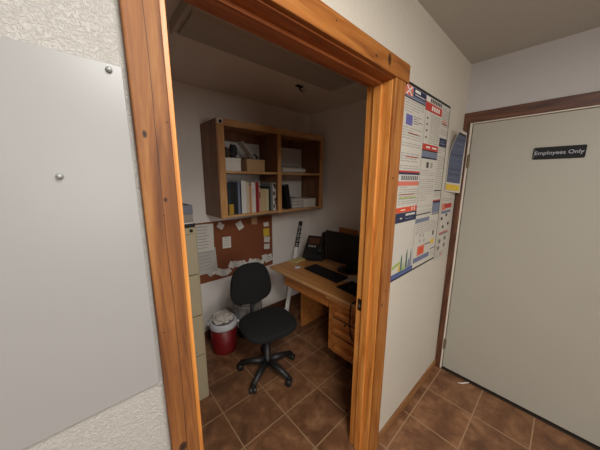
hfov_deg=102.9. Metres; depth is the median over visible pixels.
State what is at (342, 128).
wall
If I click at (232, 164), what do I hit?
storage box
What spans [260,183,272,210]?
book
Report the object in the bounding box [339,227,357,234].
wooden strip
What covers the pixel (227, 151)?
cloth bundle
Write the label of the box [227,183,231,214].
binder
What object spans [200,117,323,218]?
wall shelf
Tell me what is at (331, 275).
keyboard
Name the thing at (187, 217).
storage box
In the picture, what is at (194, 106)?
wall
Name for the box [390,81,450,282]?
poster
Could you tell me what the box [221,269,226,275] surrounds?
paper slip
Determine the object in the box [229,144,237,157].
cloth bundle
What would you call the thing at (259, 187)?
book
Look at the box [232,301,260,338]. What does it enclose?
basket
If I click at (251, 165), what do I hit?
storage box
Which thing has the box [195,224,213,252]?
sheet
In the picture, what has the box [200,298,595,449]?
floor
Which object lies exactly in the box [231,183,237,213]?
binder
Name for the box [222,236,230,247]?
note
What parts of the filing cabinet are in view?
drawer, drawer, drawer, drawer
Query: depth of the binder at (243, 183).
2.22 m
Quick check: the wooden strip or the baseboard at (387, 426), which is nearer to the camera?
the baseboard at (387, 426)
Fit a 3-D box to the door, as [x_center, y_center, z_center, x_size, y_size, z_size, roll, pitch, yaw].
[1.560,0.323,1.580,0.110,2.011,0.950,-9,14,-41]
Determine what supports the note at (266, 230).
attached to the cork board
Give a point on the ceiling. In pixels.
(482, 30)
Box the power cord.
[349,301,355,341]
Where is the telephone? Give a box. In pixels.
[302,232,324,261]
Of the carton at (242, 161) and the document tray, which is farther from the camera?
the carton at (242, 161)
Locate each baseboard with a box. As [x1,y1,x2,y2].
[204,293,300,338]
[378,359,435,443]
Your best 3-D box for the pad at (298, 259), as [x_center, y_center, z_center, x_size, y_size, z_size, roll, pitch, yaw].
[-0.028,0.394,2.687,0.100,0.015,0.156,10,14,41]
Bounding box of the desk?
[270,257,357,368]
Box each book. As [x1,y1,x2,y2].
[228,182,240,213]
[239,182,241,213]
[246,182,249,212]
[249,185,251,212]
[255,182,258,211]
[259,186,270,210]
[259,187,260,211]
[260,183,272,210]
[260,189,263,211]
[263,189,266,210]
[266,189,268,210]
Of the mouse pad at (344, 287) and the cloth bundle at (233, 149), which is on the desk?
the mouse pad at (344, 287)
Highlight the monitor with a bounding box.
[325,230,359,274]
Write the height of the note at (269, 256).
0.104 m
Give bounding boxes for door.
[442,107,599,446]
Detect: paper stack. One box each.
[290,197,302,208]
[302,197,315,206]
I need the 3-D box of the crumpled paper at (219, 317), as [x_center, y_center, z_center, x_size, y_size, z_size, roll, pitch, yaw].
[-0.749,0.880,2.308,0.210,0.093,0.207,-9,14,-41]
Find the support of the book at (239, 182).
on the wall shelf
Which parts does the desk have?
drawer, panel, drawer, handle, drawer, drawer, handle, handle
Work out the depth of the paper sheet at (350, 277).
2.18 m
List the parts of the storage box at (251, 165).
lid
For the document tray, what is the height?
0.030 m
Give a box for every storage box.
[182,203,192,214]
[183,214,192,222]
[225,157,240,170]
[242,159,264,171]
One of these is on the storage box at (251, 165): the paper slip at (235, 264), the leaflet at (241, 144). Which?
the leaflet at (241, 144)
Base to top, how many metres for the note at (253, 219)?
0.085 m
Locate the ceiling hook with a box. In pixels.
[295,84,305,92]
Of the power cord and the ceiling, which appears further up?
the ceiling
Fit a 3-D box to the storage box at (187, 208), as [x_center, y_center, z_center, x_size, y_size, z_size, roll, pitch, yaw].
[-0.901,-0.108,1.619,0.245,0.060,0.260,-10,15,-43]
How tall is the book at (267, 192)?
0.222 m
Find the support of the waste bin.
on the floor
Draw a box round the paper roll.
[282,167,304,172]
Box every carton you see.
[241,159,244,170]
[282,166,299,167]
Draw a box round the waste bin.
[207,313,238,355]
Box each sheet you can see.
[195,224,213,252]
[198,247,217,274]
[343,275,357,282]
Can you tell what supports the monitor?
on the desk
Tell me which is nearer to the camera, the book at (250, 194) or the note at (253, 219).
the book at (250, 194)
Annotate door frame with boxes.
[118,0,410,449]
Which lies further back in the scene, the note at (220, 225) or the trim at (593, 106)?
the note at (220, 225)
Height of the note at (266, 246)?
0.069 m
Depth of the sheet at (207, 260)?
2.38 m
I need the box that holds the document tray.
[184,222,194,227]
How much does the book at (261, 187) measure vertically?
0.247 m
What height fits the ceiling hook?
0.035 m
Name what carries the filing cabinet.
on the floor
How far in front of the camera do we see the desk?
2.08 m
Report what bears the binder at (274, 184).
on the wall shelf
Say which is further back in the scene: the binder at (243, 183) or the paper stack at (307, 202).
the paper stack at (307, 202)
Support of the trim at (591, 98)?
attached to the wall at (569, 65)
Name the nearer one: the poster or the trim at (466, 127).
the poster
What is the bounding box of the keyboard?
[304,264,347,282]
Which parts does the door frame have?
strike plate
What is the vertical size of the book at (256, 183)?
0.292 m
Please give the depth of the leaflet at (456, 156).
1.72 m
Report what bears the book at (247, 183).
on the wall shelf
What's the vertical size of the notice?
0.515 m
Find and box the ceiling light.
[169,0,355,91]
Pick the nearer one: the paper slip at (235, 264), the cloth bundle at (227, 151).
the cloth bundle at (227, 151)
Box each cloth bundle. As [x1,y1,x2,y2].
[225,147,230,157]
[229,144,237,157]
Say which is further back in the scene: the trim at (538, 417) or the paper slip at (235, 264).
the paper slip at (235, 264)
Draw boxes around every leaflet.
[237,141,255,158]
[445,129,466,192]
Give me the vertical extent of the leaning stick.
1.103 m
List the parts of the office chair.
backrest, leg, post, leg, seat, leg, leg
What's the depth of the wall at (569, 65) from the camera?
1.47 m
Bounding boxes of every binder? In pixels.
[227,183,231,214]
[230,181,246,213]
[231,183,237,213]
[249,182,255,212]
[273,183,275,209]
[282,184,290,208]
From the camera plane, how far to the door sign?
1.44 m
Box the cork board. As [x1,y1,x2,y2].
[195,215,272,283]
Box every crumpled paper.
[212,309,233,324]
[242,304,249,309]
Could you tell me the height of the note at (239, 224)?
0.107 m
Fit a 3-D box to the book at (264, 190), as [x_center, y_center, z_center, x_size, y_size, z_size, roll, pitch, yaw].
[-0.405,-0.259,2.446,0.032,0.224,0.170,-9,14,-41]
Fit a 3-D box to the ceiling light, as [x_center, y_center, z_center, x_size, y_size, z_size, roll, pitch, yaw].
[-0.119,-1.084,1.561,1.256,0.066,0.304,-9,14,-41]
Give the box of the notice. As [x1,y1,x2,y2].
[435,195,452,260]
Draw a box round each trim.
[435,123,470,367]
[440,105,599,367]
[441,366,599,449]
[464,91,599,123]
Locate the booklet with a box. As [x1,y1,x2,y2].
[228,204,233,214]
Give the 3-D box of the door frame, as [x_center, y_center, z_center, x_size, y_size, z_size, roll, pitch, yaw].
[0.047,0.380,0.988,1.102,2.150,0.147,-9,14,-41]
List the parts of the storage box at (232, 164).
lid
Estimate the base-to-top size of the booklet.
0.094 m
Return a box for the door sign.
[532,144,586,159]
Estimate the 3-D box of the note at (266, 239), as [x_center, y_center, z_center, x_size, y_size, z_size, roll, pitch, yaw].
[-0.390,0.170,2.830,0.090,0.078,0.006,-9,14,-41]
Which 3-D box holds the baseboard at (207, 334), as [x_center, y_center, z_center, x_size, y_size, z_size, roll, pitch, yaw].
[-0.674,1.097,2.762,2.130,0.080,0.012,-9,14,-41]
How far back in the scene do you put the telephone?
2.72 m
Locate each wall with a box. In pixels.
[0,0,471,449]
[172,80,309,331]
[308,99,366,235]
[466,27,599,112]
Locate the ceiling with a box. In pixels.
[165,0,599,114]
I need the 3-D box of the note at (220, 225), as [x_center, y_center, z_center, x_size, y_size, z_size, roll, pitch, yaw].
[-0.803,0.009,2.420,0.089,0.087,0.006,-9,14,-41]
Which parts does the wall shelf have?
panel, rail, panel, rail, panel, panel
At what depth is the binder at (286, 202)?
2.58 m
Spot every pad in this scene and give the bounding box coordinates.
[290,257,304,262]
[336,281,356,296]
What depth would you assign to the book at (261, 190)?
2.37 m
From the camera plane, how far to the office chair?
2.02 m
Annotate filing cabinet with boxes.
[185,227,208,400]
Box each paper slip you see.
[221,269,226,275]
[233,261,238,266]
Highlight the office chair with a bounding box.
[230,262,296,393]
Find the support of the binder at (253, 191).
on the wall shelf
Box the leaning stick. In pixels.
[285,221,302,311]
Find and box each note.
[217,222,223,229]
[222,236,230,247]
[236,220,243,229]
[251,216,256,223]
[263,228,268,235]
[264,237,269,241]
[264,244,269,248]
[264,253,272,262]
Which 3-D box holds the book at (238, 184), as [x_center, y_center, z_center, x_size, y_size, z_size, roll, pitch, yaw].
[-0.621,-0.260,2.262,0.018,0.292,0.190,-9,14,-41]

